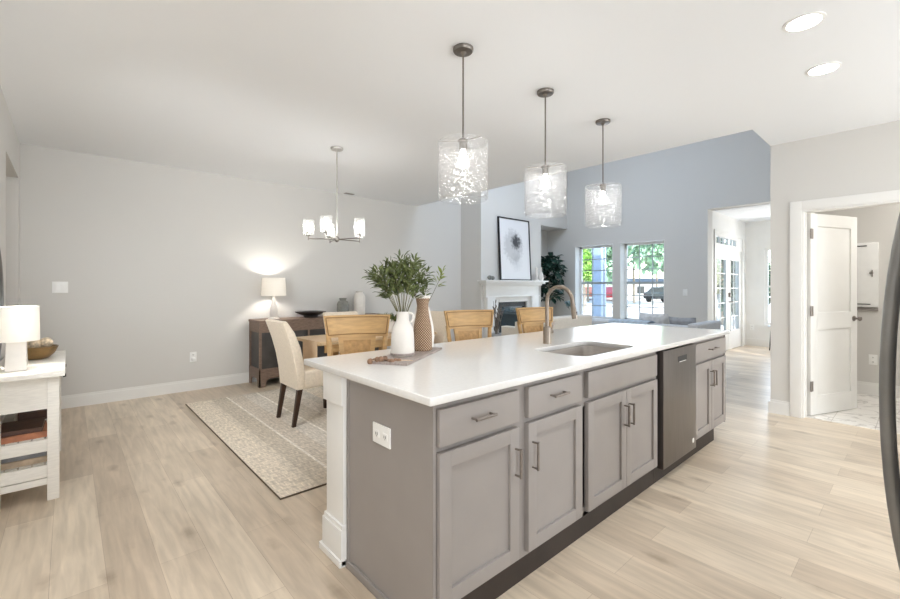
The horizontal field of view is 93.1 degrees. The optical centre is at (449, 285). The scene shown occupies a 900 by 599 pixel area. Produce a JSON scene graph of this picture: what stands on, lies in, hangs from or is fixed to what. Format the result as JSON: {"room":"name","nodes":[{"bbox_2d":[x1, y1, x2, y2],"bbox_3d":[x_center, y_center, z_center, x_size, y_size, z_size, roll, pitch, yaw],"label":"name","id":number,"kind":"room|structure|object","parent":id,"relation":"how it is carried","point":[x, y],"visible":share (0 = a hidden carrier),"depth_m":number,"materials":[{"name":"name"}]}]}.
{"room":"open-plan kitchen","nodes":[
{"label":"open-plan kitchen","id":0,"kind":"room"},
{"bbox_2d":[0,86,19,423],"bbox_3d":[-3.118,-0.070,2.846,0.120,2.740,3.800,0,0,-42],"label":"wall","id":1,"kind":"structure","parent":0,"point":[9,141],"depth_m":4.12,"materials":[{"name":"white paint"}]},
{"bbox_2d":[0,251,3,353],"bbox_3d":[-2.917,0.110,2.730,0.019,0.804,0.804,0,0,-42],"label":"round mirror","id":2,"kind":"object","parent":1,"relation":"attached to","point":[1,266],"visible":0.62,"depth_m":2.98,"materials":[{"name":"metal"}]},
{"bbox_2d":[20,143,546,395],"bbox_3d":[-1.556,-1.025,6.900,10.700,4.650,0.150,0,0,-42],"label":"wall","id":3,"kind":"structure","parent":0,"point":[160,265],"depth_m":5.23,"materials":[{"name":"white paint"}]},
{"bbox_2d":[52,282,67,292],"bbox_3d":[-4.115,0.013,4.497,0.125,0.118,0.010,0,0,-42],"label":"light switch","id":4,"kind":"object","parent":3,"relation":"attached to","point":[57,287],"visible":1,"depth_m":4.50,"materials":[{"name":"white plastic"}]},
{"bbox_2d":[61,372,278,408],"bbox_3d":[-2.057,1.232,6.339,6.124,0.135,0.016,0,0,-42],"label":"baseboard","id":5,"kind":"structure","parent":3,"relation":"attached to","point":[84,399],"depth_m":5.01,"materials":[{"name":"paint"}]},
{"bbox_2d":[0,0,899,205],"bbox_3d":[-0.118,-1.520,2.078,8.400,0.160,8.950,0,0,-42],"label":"ceiling","id":6,"kind":"structure","parent":0,"point":[258,90],"depth_m":2.94,"materials":[{"name":"white paint"}]},
{"bbox_2d":[306,146,364,242],"bbox_3d":[-1.172,-0.948,4.463,0.642,0.985,0.651,0,0,-42],"label":"chandelier","id":7,"kind":"object","parent":6,"relation":"hanging from","point":[336,149],"visible":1,"depth_m":4.44,"materials":[{"name":"silver metal"}]},
{"bbox_2d":[438,43,487,203],"bbox_3d":[0.080,-0.980,2.584,0.304,0.921,0.304,0,0,-42],"label":"pendant light","id":8,"kind":"object","parent":6,"relation":"hanging from","point":[462,50],"visible":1,"depth_m":2.57,"materials":[{"name":"clear glass"}]},
{"bbox_2d":[458,137,467,150],"bbox_3d":[0.080,-0.862,2.584,0.064,0.077,0.064,0,0,-42],"label":"socket","id":9,"kind":"object","parent":8,"relation":"attached to","point":[462,141],"depth_m":2.56,"materials":[{"name":"grey metal"}]},
{"bbox_2d":[524,87,566,214],"bbox_3d":[0.705,-0.980,3.152,0.304,0.921,0.304,0,0,-42],"label":"pendant light","id":10,"kind":"object","parent":6,"relation":"hanging from","point":[543,92],"visible":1,"depth_m":3.13,"materials":[{"name":"glass"}]},
{"bbox_2d":[585,118,621,227],"bbox_3d":[1.334,-0.980,3.716,0.304,0.921,0.304,0,0,-42],"label":"pendant light","id":11,"kind":"object","parent":6,"relation":"hanging from","point":[604,121],"visible":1,"depth_m":3.71,"materials":[{"name":"glass"}]},
{"bbox_2d":[783,11,825,32],"bbox_3d":[1.932,-1.437,2.324,0.184,0.006,0.184,0,0,-42],"label":"recessed light","id":12,"kind":"object","parent":6,"relation":"in","point":[805,21],"visible":1,"depth_m":2.32,"materials":[{"name":"white plastic"}]},
{"bbox_2d":[805,62,841,75],"bbox_3d":[2.476,-1.437,2.826,0.184,0.006,0.184,0,0,-42],"label":"recessed light","id":13,"kind":"object","parent":6,"relation":"in","point":[824,68],"visible":1,"depth_m":2.82,"materials":[{"name":"white plastic"}]},
{"bbox_2d":[0,345,899,598],"bbox_3d":[1.974,1.358,4.089,14.200,0.124,9.150,0,0,-42],"label":"floor","id":14,"kind":"structure","parent":0,"point":[151,503],"depth_m":2.34,"materials":[{"name":"brown wood"}]},
{"bbox_2d":[0,350,65,509],"bbox_3d":[-2.844,0.909,2.906,0.337,0.782,1.155,0,0,-42],"label":"console table","id":15,"kind":"object","parent":14,"relation":"on","point":[38,387],"visible":0.88,"depth_m":2.56,"materials":[{"name":"white wood"}]},
{"bbox_2d":[0,306,39,371],"bbox_3d":[-2.669,0.322,2.623,0.212,0.392,0.212,0,0,-42],"label":"table lamp","id":16,"kind":"object","parent":15,"relation":"on","point":[19,325],"visible":1,"depth_m":2.58,"materials":[{"name":"white fabric"}]},
{"bbox_2d":[0,462,46,486],"bbox_3d":[-2.862,1.123,2.903,0.295,0.075,1.031,0,0,-42],"label":"slatted shelf","id":17,"kind":"object","parent":15,"relation":"attached to","point":[26,475],"depth_m":2.52,"materials":[{"name":"white wood"}]},
{"bbox_2d":[0,413,46,459],"bbox_3d":[-2.862,0.966,2.903,0.295,0.075,1.031,0,0,-42],"label":"slatted shelf","id":18,"kind":"object","parent":15,"relation":"attached to","point":[27,447],"depth_m":2.53,"materials":[{"name":"white wood"}]},
{"bbox_2d":[1,421,46,444],"bbox_3d":[-2.664,0.912,2.662,0.290,0.036,0.215,0,0,45],"label":"book","id":19,"kind":"object","parent":15,"relation":"on","point":[17,438],"visible":0.42,"depth_m":2.56,"materials":[{"name":"orange paper"}]},
{"bbox_2d":[1,417,45,437],"bbox_3d":[-2.673,0.880,2.660,0.200,0.026,0.270,0,0,-40],"label":"book","id":20,"kind":"object","parent":19,"relation":"on","point":[13,428],"visible":1,"depth_m":2.63,"materials":[{"name":"brown paper"}]},
{"bbox_2d":[18,409,46,420],"bbox_3d":[-2.951,0.900,3.049,0.200,0.060,0.260,0,0,-45],"label":"book","id":21,"kind":"object","parent":20,"relation":"on","point":[37,413],"visible":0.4,"depth_m":2.94,"materials":[{"name":"brown paper"}]},
{"bbox_2d":[1,455,46,470],"bbox_3d":[-2.679,1.069,2.701,0.250,0.035,0.340,0,0,-43],"label":"book","id":22,"kind":"object","parent":15,"relation":"on","point":[5,466],"visible":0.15,"depth_m":2.57,"materials":[{"name":"beige paper"}]},
{"bbox_2d":[1,437,46,463],"bbox_3d":[-2.693,1.032,2.702,0.240,0.040,0.330,0,0,-40],"label":"book","id":23,"kind":"object","parent":22,"relation":"on","point":[40,453],"visible":0.11,"depth_m":2.58,"materials":[{"name":"paper"}]},
{"bbox_2d":[27,344,58,359],"bbox_3d":[-2.946,0.473,3.026,0.262,0.090,0.215,0,0,-7],"label":"wooden bowl","id":24,"kind":"object","parent":15,"relation":"on","point":[42,352],"visible":0.57,"depth_m":2.98,"materials":[{"name":"brown wood"}]},
{"bbox_2d":[27,340,40,347],"bbox_3d":[-2.926,0.406,2.988,0.092,0.092,0.092,0,0,-42],"label":"decorative ball","id":25,"kind":"object","parent":24,"relation":"in","point":[30,344],"visible":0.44,"depth_m":2.96,"materials":[{"name":"beige"}]},
{"bbox_2d":[41,337,52,346],"bbox_3d":[-2.880,0.404,3.038,0.076,0.076,0.076,0,0,-42],"label":"decorative ball","id":26,"kind":"object","parent":24,"relation":"in","point":[45,342],"visible":0.91,"depth_m":3.02,"materials":[{"name":"beige"}]},
{"bbox_2d":[186,386,326,499],"bbox_3d":[-0.733,1.294,4.728,3.304,0.012,2.794,0,0,-42],"label":"area rug","id":27,"kind":"object","parent":14,"relation":"on","point":[289,461],"visible":0.44,"depth_m":3.69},
{"bbox_2d":[265,319,326,427],"bbox_3d":[-1.399,0.802,4.172,0.650,0.970,0.450,0,0,-42],"label":"chair","id":28,"kind":"object","parent":27,"relation":"on","point":[293,373],"visible":0.65,"depth_m":3.95,"materials":[{"name":"beige fabric"}]},
{"bbox_2d":[323,311,357,355],"bbox_3d":[-1.151,0.802,5.026,0.450,0.970,0.650,0,0,-42],"label":"chair","id":29,"kind":"object","parent":27,"relation":"on","point":[345,312],"visible":0.08,"depth_m":5.21,"materials":[{"name":"beige fabric"}]},
{"bbox_2d":[296,332,436,355],"bbox_3d":[-0.893,0.911,4.720,1.425,0.752,0.620,0,0,-42],"label":"dining table","id":30,"kind":"object","parent":27,"relation":"on","point":[378,341],"visible":0.06,"depth_m":4.44,"materials":[{"name":"brown wood"}]},
{"bbox_2d":[303,333,390,360],"bbox_3d":[-0.843,0.656,4.665,1.439,0.248,0.330,0,0,-42],"label":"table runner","id":31,"kind":"object","parent":30,"relation":"on","point":[309,344],"visible":0.27,"depth_m":4.20,"materials":[{"name":"fabric"}]},
{"bbox_2d":[377,313,396,332],"bbox_3d":[-0.682,0.411,4.859,0.354,0.241,0.314,0,0,27],"label":"bowl","id":32,"kind":"object","parent":31,"relation":"on","point":[393,318],"visible":0.32,"depth_m":4.77,"materials":[{"name":"white ceramic"}]},
{"bbox_2d":[430,311,450,343],"bbox_3d":[-0.325,0.802,5.109,0.650,0.970,0.450,0,0,-42],"label":"chair","id":33,"kind":"object","parent":27,"relation":"on","point":[438,318],"visible":0.05,"depth_m":5.16,"materials":[{"name":"beige fabric"}]},
{"bbox_2d":[249,313,378,387],"bbox_3d":[-1.842,0.873,6.219,1.947,0.855,0.432,0,0,-42],"label":"sideboard","id":34,"kind":"object","parent":14,"relation":"on","point":[263,363],"visible":0.27,"depth_m":5.58,"materials":[{"name":"brown wood"}]},
{"bbox_2d":[261,278,285,318],"bbox_3d":[-2.380,0.168,5.752,0.316,0.555,0.316,0,0,-42],"label":"table lamp","id":35,"kind":"object","parent":34,"relation":"on","point":[273,287],"visible":0.99,"depth_m":5.64,"materials":[{"name":"white fabric"}]},
{"bbox_2d":[295,311,325,317],"bbox_3d":[-1.990,0.404,6.088,0.430,0.082,0.430,0,0,-42],"label":"shallow bowl","id":36,"kind":"object","parent":34,"relation":"on","point":[307,314],"visible":0.99,"depth_m":5.99,"materials":[{"name":"brown wood"}]},
{"bbox_2d":[337,298,348,311],"bbox_3d":[-1.617,0.314,6.436,0.184,0.262,0.184,0,0,-42],"label":"jar","id":37,"kind":"object","parent":34,"relation":"on","point":[342,305],"visible":0.83,"depth_m":6.37,"materials":[{"name":"glass"}]},
{"bbox_2d":[354,291,364,314],"bbox_3d":[-1.408,0.262,6.623,0.180,0.366,0.180,0,0,-42],"label":"jar","id":38,"kind":"object","parent":34,"relation":"on","point":[359,297],"visible":0.94,"depth_m":6.55,"materials":[{"name":"ceramic"}]},
{"bbox_2d":[319,371,346,568],"bbox_3d":[-0.521,0.858,2.086,0.156,0.884,0.218,0,0,-42],"label":"island post","id":39,"kind":"object","parent":14,"relation":"on","point":[333,543],"visible":0.46,"depth_m":2.01,"materials":[{"name":"paint"}]},
{"bbox_2d":[323,314,389,355],"bbox_3d":[-0.583,0.751,2.758,0.452,1.098,0.515,0,0,-17],"label":"counter stool","id":40,"kind":"object","parent":14,"relation":"on","point":[355,333],"visible":0.34,"depth_m":2.96,"materials":[{"name":"brown wood"}]},
{"bbox_2d":[346,379,435,598],"bbox_3d":[-0.267,0.858,1.747,0.024,0.884,0.622,0,0,-42],"label":"island end panel","id":41,"kind":"object","parent":14,"relation":"on","point":[391,493],"visible":0.87,"depth_m":1.71,"materials":[{"name":"grey paint"}]},
{"bbox_2d":[373,421,390,448],"bbox_3d":[-0.283,0.615,1.757,0.009,0.082,0.128,0,0,-42],"label":"outlet","id":42,"kind":"object","parent":41,"relation":"attached to","point":[381,434],"visible":1,"depth_m":1.75,"materials":[{"name":"white plastic"}]},
{"bbox_2d":[444,310,493,341],"bbox_3d":[0.236,0.751,3.374,0.452,1.098,0.515,0,0,-23],"label":"counter stool","id":43,"kind":"object","parent":14,"relation":"on","point":[466,324],"visible":0.39,"depth_m":3.57,"materials":[{"name":"brown wood"}]},
{"bbox_2d":[436,385,522,598],"bbox_3d":[-0.053,0.858,1.887,0.480,0.884,0.651,0,0,-42],"label":"base cabinet","id":44,"kind":"object","parent":14,"relation":"on","point":[479,455],"visible":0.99,"depth_m":1.66,"materials":[{"name":"grey paint"}]},
{"bbox_2d":[515,307,552,333],"bbox_3d":[0.899,0.751,3.837,0.452,1.098,0.515,0,0,-32],"label":"counter stool","id":45,"kind":"object","parent":14,"relation":"on","point":[532,319],"visible":0.31,"depth_m":4.02,"materials":[{"name":"brown wood"}]},
{"bbox_2d":[501,314,591,335],"bbox_3d":[1.470,0.868,6.425,1.110,0.865,0.880,0,0,-42],"label":"loveseat","id":46,"kind":"object","parent":14,"relation":"on","point":[561,322],"visible":0.19,"depth_m":6.17,"materials":[{"name":"beige fabric"}]},
{"bbox_2d":[517,370,581,582],"bbox_3d":[0.308,0.858,2.210,0.489,0.884,0.651,0,0,-42],"label":"base cabinet","id":47,"kind":"object","parent":14,"relation":"on","point":[550,408],"visible":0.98,"depth_m":1.98,"materials":[{"name":"grey paint"}]},
{"bbox_2d":[541,252,570,309],"bbox_3d":[2.251,0.275,9.527,0.908,2.049,0.866,0,0,-20],"label":"fig tree","id":48,"kind":"object","parent":14,"relation":"on","point":[548,264],"visible":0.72,"depth_m":9.38,"materials":[{"name":"green plant"}]},
{"bbox_2d":[578,352,656,538],"bbox_3d":[0.829,0.858,2.678,0.910,0.884,0.651,0,0,-42],"label":"base cabinet","id":49,"kind":"object","parent":14,"relation":"on","point":[619,401],"visible":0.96,"depth_m":2.40,"materials":[{"name":"grey paint"}]},
{"bbox_2d":[592,319,720,329],"bbox_3d":[3.034,0.900,6.457,0.900,0.800,1.640,0,0,-42],"label":"sofa","id":50,"kind":"object","parent":14,"relation":"on","point":[712,324],"visible":0.15,"depth_m":5.92,"materials":[{"name":"grey fabric"}]},
{"bbox_2d":[608,319,654,324],"bbox_3d":[2.686,0.633,6.320,0.280,0.270,0.580,0,0,-42],"label":"throw blanket","id":51,"kind":"object","parent":50,"relation":"on","point":[628,321],"visible":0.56,"depth_m":6.22,"materials":[{"name":"fabric"}]},
{"bbox_2d":[639,312,667,323],"bbox_3d":[3.010,0.600,6.274,0.188,0.411,0.420,0,0,-42],"label":"throw pillow","id":52,"kind":"object","parent":50,"relation":"on","point":[657,318],"visible":0.34,"depth_m":6.18,"materials":[{"name":"grey fabric"}]},
{"bbox_2d":[668,316,695,324],"bbox_3d":[3.277,0.610,5.990,0.187,0.349,0.360,0,0,-42],"label":"throw pillow","id":53,"kind":"object","parent":50,"relation":"on","point":[672,320],"visible":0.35,"depth_m":5.93,"materials":[{"name":"fabric"}]},
{"bbox_2d":[653,343,695,483],"bbox_3d":[1.405,0.864,3.192,0.630,0.872,0.605,0,0,-42],"label":"dishwasher","id":54,"kind":"object","parent":14,"relation":"on","point":[676,366],"visible":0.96,"depth_m":2.91,"materials":[{"name":"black metal"}]},
{"bbox_2d":[689,335,725,457],"bbox_3d":[1.925,0.858,3.661,0.768,0.884,0.651,0,0,-42],"label":"base cabinet","id":55,"kind":"object","parent":14,"relation":"on","point":[710,359],"visible":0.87,"depth_m":3.42,"materials":[{"name":"grey paint"}]},
{"bbox_2d":[304,323,729,406],"bbox_3d":[0.830,0.401,2.981,3.363,0.030,1.061,0,0,-42],"label":"countertop","id":56,"kind":"structure","parent":55,"relation":"on","point":[462,369],"depth_m":2.24,"materials":[{"name":"white stone"}]},
{"bbox_2d":[372,347,441,365],"bbox_3d":[-0.223,0.380,2.352,0.200,0.013,0.560,0,0,17],"label":"serving board","id":57,"kind":"object","parent":56,"relation":"on","point":[418,355],"visible":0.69,"depth_m":2.22,"materials":[{"name":"beige wood"}]},
{"bbox_2d":[367,356,412,363],"bbox_3d":[-0.299,0.369,2.118,0.223,0.044,0.059,0,0,3],"label":"bead garland","id":58,"kind":"object","parent":57,"relation":"on","point":[384,358],"visible":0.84,"depth_m":2.10,"materials":[{"name":"wood"}]},
{"bbox_2d":[390,311,414,356],"bbox_3d":[-0.254,0.255,2.287,0.131,0.237,0.131,0,0,-42],"label":"ceramic jug","id":59,"kind":"object","parent":57,"relation":"on","point":[402,334],"visible":0.98,"depth_m":2.24,"materials":[{"name":"white ceramic"}]},
{"bbox_2d":[361,265,396,311],"bbox_3d":[-0.377,0.034,2.296,0.217,0.300,0.114,0,0,11],"label":"branch","id":60,"kind":"object","parent":59,"relation":"in","point":[366,277],"visible":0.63,"depth_m":2.29,"materials":[{"name":"green plant"}]},
{"bbox_2d":[366,269,396,310],"bbox_3d":[-0.361,0.035,2.290,0.190,0.297,0.106,0,0,0],"label":"branch","id":61,"kind":"object","parent":59,"relation":"in","point":[384,289],"visible":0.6,"depth_m":2.29,"materials":[{"name":"green plant"}]},
{"bbox_2d":[367,267,397,311],"bbox_3d":[-0.368,0.037,2.294,0.146,0.294,0.150,0,0,-42],"label":"branch","id":62,"kind":"object","parent":59,"relation":"in","point":[373,269],"visible":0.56,"depth_m":2.28,"materials":[{"name":"green plant"}]},
{"bbox_2d":[369,264,397,310],"bbox_3d":[-0.337,0.035,2.215,0.196,0.298,0.120,0,0,-42],"label":"branch","id":63,"kind":"object","parent":59,"relation":"in","point":[379,268],"visible":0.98,"depth_m":2.20,"materials":[{"name":"green plant"}]},
{"bbox_2d":[383,261,402,311],"bbox_3d":[-0.309,0.024,2.295,0.128,0.319,0.146,0,0,-42],"label":"branch","id":64,"kind":"object","parent":59,"relation":"in","point":[388,261],"visible":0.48,"depth_m":2.28,"materials":[{"name":"green plant"}]},
{"bbox_2d":[387,259,404,309],"bbox_3d":[-0.283,0.021,2.231,0.116,0.324,0.110,0,0,-28],"label":"branch","id":65,"kind":"object","parent":59,"relation":"in","point":[392,263],"visible":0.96,"depth_m":2.23,"materials":[{"name":"green plant"}]},
{"bbox_2d":[391,249,409,311],"bbox_3d":[-0.259,-0.009,2.270,0.112,0.383,0.118,0,0,-42],"label":"branch","id":66,"kind":"object","parent":59,"relation":"in","point":[399,253],"visible":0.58,"depth_m":2.27,"materials":[{"name":"green plant"}]},
{"bbox_2d":[394,257,415,311],"bbox_3d":[-0.234,0.011,2.271,0.128,0.344,0.108,0,0,2],"label":"branch","id":67,"kind":"object","parent":59,"relation":"in","point":[404,261],"visible":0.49,"depth_m":2.26,"materials":[{"name":"green plant"}]},
{"bbox_2d":[398,252,424,311],"bbox_3d":[-0.200,0.005,2.208,0.117,0.358,0.173,0,0,-42],"label":"branch","id":68,"kind":"object","parent":59,"relation":"in","point":[416,257],"visible":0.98,"depth_m":2.21,"materials":[{"name":"green plant"}]},
{"bbox_2d":[402,260,424,306],"bbox_3d":[-0.195,0.020,2.250,0.134,0.326,0.106,0,0,30],"label":"branch","id":69,"kind":"object","parent":59,"relation":"in","point":[418,267],"visible":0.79,"depth_m":2.25,"materials":[{"name":"green plant"}]},
{"bbox_2d":[407,266,433,310],"bbox_3d":[-0.167,0.035,2.358,0.201,0.298,0.109,0,0,-42],"label":"branch","id":70,"kind":"object","parent":59,"relation":"in","point":[428,268],"visible":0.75,"depth_m":2.35,"materials":[{"name":"green plant"}]},
{"bbox_2d":[407,270,434,311],"bbox_3d":[-0.171,0.044,2.349,0.185,0.280,0.121,0,0,-42],"label":"branch","id":71,"kind":"object","parent":59,"relation":"in","point":[412,294],"visible":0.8,"depth_m":2.34,"materials":[{"name":"green plant"}]},
{"bbox_2d":[412,295,433,350],"bbox_3d":[-0.159,0.214,2.484,0.114,0.318,0.114,0,0,-42],"label":"woven vase","id":72,"kind":"object","parent":57,"relation":"on","point":[422,325],"visible":0.88,"depth_m":2.45,"materials":[{"name":"brown wicker"}]},
{"bbox_2d":[543,285,577,343],"bbox_3d":[0.741,0.190,2.805,0.114,0.393,0.256,0,0,-42],"label":"kitchen faucet","id":73,"kind":"object","parent":56,"relation":"on","point":[547,330],"visible":1,"depth_m":2.84,"materials":[{"name":"silver metal"}]},
{"bbox_2d":[543,326,550,343],"bbox_3d":[0.651,0.328,2.860,0.054,0.116,0.054,0,0,-42],"label":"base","id":74,"kind":"object","parent":73,"relation":"attached to","point":[546,329],"depth_m":2.84,"materials":[{"name":"silver metal"}]},
{"bbox_2d":[547,345,620,355],"bbox_3d":[0.843,0.514,2.661,0.690,0.196,0.425,0,0,-42],"label":"undermount sink","id":75,"kind":"object","parent":56,"relation":"in","point":[585,350],"visible":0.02,"depth_m":2.92,"materials":[{"name":"metal"}]},
{"bbox_2d":[879,213,899,569],"bbox_3d":[1.581,0.390,0.866,0.910,1.780,0.976,0,0,-42],"label":"refrigerator","id":76,"kind":"object","parent":14,"relation":"on","point":[891,303],"visible":1,"depth_m":1.03,"materials":[{"name":"metal"}]},
{"bbox_2d":[461,172,566,337],"bbox_3d":[1.468,-1.025,9.146,2.874,4.650,0.546,0,0,-42],"label":"wall","id":77,"kind":"structure","parent":0,"point":[545,208],"depth_m":8.34,"materials":[{"name":"white paint"}]},
{"bbox_2d":[498,301,525,332],"bbox_3d":[1.083,0.748,8.765,0.892,0.857,0.498,0,0,-42],"label":"fireplace insert","id":78,"kind":"object","parent":77,"relation":"in","point":[509,317],"visible":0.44,"depth_m":8.56,"materials":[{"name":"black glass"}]},
{"bbox_2d":[477,280,548,337],"bbox_3d":[1.300,0.594,8.478,1.940,1.412,0.224,0,0,-42],"label":"fireplace mantel","id":79,"kind":"object","parent":77,"relation":"attached to","point":[493,290],"visible":0.62,"depth_m":8.37,"materials":[{"name":"paint"}]},
{"bbox_2d":[477,280,548,281],"bbox_3d":[1.300,-0.099,8.478,1.940,0.027,0.224,0,0,-42],"label":"mantel shelf","id":80,"kind":"object","parent":79,"relation":"attached to","point":[477,280],"depth_m":8.19,"materials":[{"name":"paint"}]},
{"bbox_2d":[497,216,531,279],"bbox_3d":[1.306,-0.733,8.562,0.960,1.243,0.100,0,0,-42],"label":"framed print","id":81,"kind":"object","parent":79,"relation":"on","point":[513,234],"visible":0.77,"depth_m":8.54,"materials":[{"name":"black paper"}]},
{"bbox_2d":[547,130,769,323],"bbox_3d":[4.114,-1.025,8.521,0.290,4.650,5.310,0,0,-42],"label":"wall","id":82,"kind":"structure","parent":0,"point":[670,195],"depth_m":8.22,"materials":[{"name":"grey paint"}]},
{"bbox_2d":[580,245,611,318],"bbox_3d":[3.330,-0.087,9.556,0.056,1.635,0.913,0,0,-42],"label":"window","id":83,"kind":"structure","parent":82,"relation":"attached to","point":[581,248],"depth_m":9.65,"materials":[{"name":"paint"}]},
{"bbox_2d":[625,241,663,319],"bbox_3d":[4.037,-0.087,8.768,0.056,1.635,0.896,0,0,-42],"label":"window","id":84,"kind":"structure","parent":82,"relation":"attached to","point":[652,282],"depth_m":8.86,"materials":[{"name":"paint"}]},
{"bbox_2d":[712,211,744,345],"bbox_3d":[5.702,-0.048,8.730,2.352,2.695,0.120,0,0,-42],"label":"wall","id":85,"kind":"structure","parent":0,"point":[721,222],"depth_m":8.63,"materials":[{"name":"paint"}]},
{"bbox_2d":[716,248,727,349],"bbox_3d":[5.274,0.280,8.317,0.870,2.020,0.053,0,0,-42],"label":"door","id":86,"kind":"structure","parent":85,"relation":"in","point":[720,253],"depth_m":8.50,"materials":[{"name":"paint"}]},
{"bbox_2d":[714,229,743,345],"bbox_3d":[5.641,0.120,8.582,1.900,2.360,0.020,0,0,-42],"label":"trim","id":87,"kind":"structure","parent":85,"relation":"attached to","point":[715,230],"depth_m":8.75,"materials":[{"name":"paint"}]},
{"bbox_2d":[716,233,741,248],"bbox_3d":[5.611,-0.895,8.601,1.760,0.210,0.070,0,0,-42],"label":"window","id":88,"kind":"structure","parent":85,"relation":"in","point":[734,242],"depth_m":8.58,"materials":[{"name":"glass"}]},
{"bbox_2d":[728,250,740,349],"bbox_3d":[5.951,0.280,8.880,0.870,2.020,0.119,0,0,-42],"label":"door","id":89,"kind":"structure","parent":85,"relation":"in","point":[734,338],"depth_m":8.93,"materials":[{"name":"paint"}]},
{"bbox_2d":[712,204,769,221],"bbox_3d":[6.330,-1.448,8.031,2.450,0.105,2.100,0,0,-42],"label":"ceiling","id":90,"kind":"structure","parent":0,"point":[754,213],"depth_m":8.09,"materials":[{"name":"white paint"}]},
{"bbox_2d":[745,220,769,339],"bbox_3d":[7.157,-0.048,8.726,0.150,2.695,2.030,0,0,-42],"label":"wall","id":91,"kind":"structure","parent":0,"point":[757,233],"depth_m":9.23,"materials":[{"name":"paint"}]},
{"bbox_2d":[745,338,769,346],"bbox_3d":[7.079,1.220,8.689,0.016,0.160,1.780,0,0,-42],"label":"baseboard","id":92,"kind":"structure","parent":91,"relation":"attached to","point":[748,341],"depth_m":9.18,"materials":[{"name":"paint"}]},
{"bbox_2d":[760,243,769,327],"bbox_3d":[7.010,0.000,8.755,0.030,1.800,1.070,0,0,-42],"label":"trim","id":93,"kind":"structure","parent":91,"relation":"attached to","point":[762,246],"depth_m":9.11,"materials":[{"name":"paint"}]},
{"bbox_2d":[765,248,769,324],"bbox_3d":[7.085,0.010,8.762,0.050,1.640,0.980,0,0,-42],"label":"window","id":94,"kind":"structure","parent":91,"relation":"in","point":[767,286],"depth_m":9.09,"materials":[{"name":"paint"}]},
{"bbox_2d":[770,120,899,401],"bbox_3d":[4.597,-0.070,3.023,0.120,2.740,3.760,0,0,-42],"label":"wall","id":95,"kind":"structure","parent":0,"point":[864,160],"depth_m":4.17,"materials":[{"name":"white paint"}]},
{"bbox_2d":[768,399,789,415],"bbox_3d":[3.383,1.231,4.364,0.136,0.138,0.174,0,0,-42],"label":"baseboard","id":96,"kind":"structure","parent":95,"relation":"attached to","point":[774,406],"depth_m":4.32,"materials":[{"name":"paint"}]},
{"bbox_2d":[807,213,861,414],"bbox_3d":[3.943,0.281,4.351,0.769,2.013,0.100,0,0,-20],"label":"door","id":97,"kind":"structure","parent":95,"relation":"in","point":[832,318],"depth_m":4.36,"materials":[{"name":"paint"}]},
{"bbox_2d":[790,190,899,417],"bbox_3d":[3.765,0.233,3.936,0.138,2.135,0.970,0,0,-42],"label":"trim","id":98,"kind":"structure","parent":95,"relation":"attached to","point":[799,210],"depth_m":4.20,"materials":[{"name":"paint"}]},
{"bbox_2d":[815,204,899,385],"bbox_3d":[4.798,-0.070,4.198,1.750,2.740,2.040,0,0,-42],"label":"wall","id":99,"kind":"structure","parent":0,"point":[878,224],"depth_m":5.06,"materials":[{"name":"white paint"}]},
{"bbox_2d":[857,242,877,306],"bbox_3d":[4.873,-0.133,5.196,0.046,0.765,0.495,0,0,-42],"label":"box","id":100,"kind":"object","parent":99,"relation":"attached to","point":[867,253],"visible":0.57,"depth_m":5.07,"materials":[{"name":"white plastic"}]},
{"bbox_2d":[869,354,877,364],"bbox_3d":[5.022,0.875,5.057,0.009,0.120,0.075,0,0,-42],"label":"outlet","id":101,"kind":"object","parent":99,"relation":"attached to","point":[873,359],"visible":1,"depth_m":5.05,"materials":[{"name":"white plastic"}]},
{"bbox_2d":[857,381,899,398],"bbox_3d":[5.297,1.223,4.746,0.016,0.146,1.890,0,0,-42],"label":"baseboard","id":102,"kind":"structure","parent":99,"relation":"attached to","point":[868,388],"depth_m":5.07,"materials":[{"name":"paint"}]},
{"label":"outside","id":103,"kind":"structure","parent":0,"visible":0},
{"bbox_2d":[586,296,769,329],"bbox_3d":[18.459,1.600,53.510,81.050,0.100,105.000,0,0,-42],"label":"ground","id":104,"kind":"structure","parent":103,"point":[633,312],"depth_m":29.34,"materials":[{"name":"white"}]},
{"bbox_2d":[583,249,591,313],"bbox_3d":[7.622,-0.365,23.992,1.754,3.846,2.677,0,0,31],"label":"leafy tree","id":105,"kind":"object","parent":104,"relation":"on","point":[587,264],"visible":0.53,"depth_m":23.67,"materials":[{"name":"green plant"}]},
{"bbox_2d":[593,247,605,316],"bbox_3d":[3.882,-0.250,11.100,0.340,3.600,0.340,0,0,-42],"label":"porch column","id":106,"kind":"structure","parent":104,"relation":"on","point":[598,253],"depth_m":11.00,"materials":[{"name":"paint"}]},
{"bbox_2d":[583,243,663,302],"bbox_3d":[15.923,-4.876,37.832,10.949,12.856,10.097,0,0,42],"label":"leafy tree","id":107,"kind":"object","parent":104,"relation":"on","point":[658,262],"visible":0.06,"depth_m":34.22,"materials":[{"name":"green plant"}]},
{"bbox_2d":[589,278,663,299],"bbox_3d":[22.826,0.300,52.000,10.600,2.500,7.000,0,0,-2],"label":"neighbor house","id":108,"kind":"structure","parent":104,"relation":"on","point":[643,287],"depth_m":48.98,"materials":[{"name":"white"}]},
{"bbox_2d":[643,287,663,301],"bbox_3d":[20.282,0.825,40.000,1.840,1.450,4.300,0,0,-12],"label":"parked car","id":109,"kind":"object","parent":104,"relation":"on","point":[656,290],"visible":0.28,"depth_m":40.31,"materials":[{"name":"paint"}]},
{"bbox_2d":[717,237,769,324],"bbox_3d":[10.966,-0.316,17.168,3.369,3.744,2.873,0,0,32],"label":"leafy shrub","id":110,"kind":"object","parent":104,"relation":"on","point":[722,260],"visible":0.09,"depth_m":16.62,"materials":[{"name":"green plant"}]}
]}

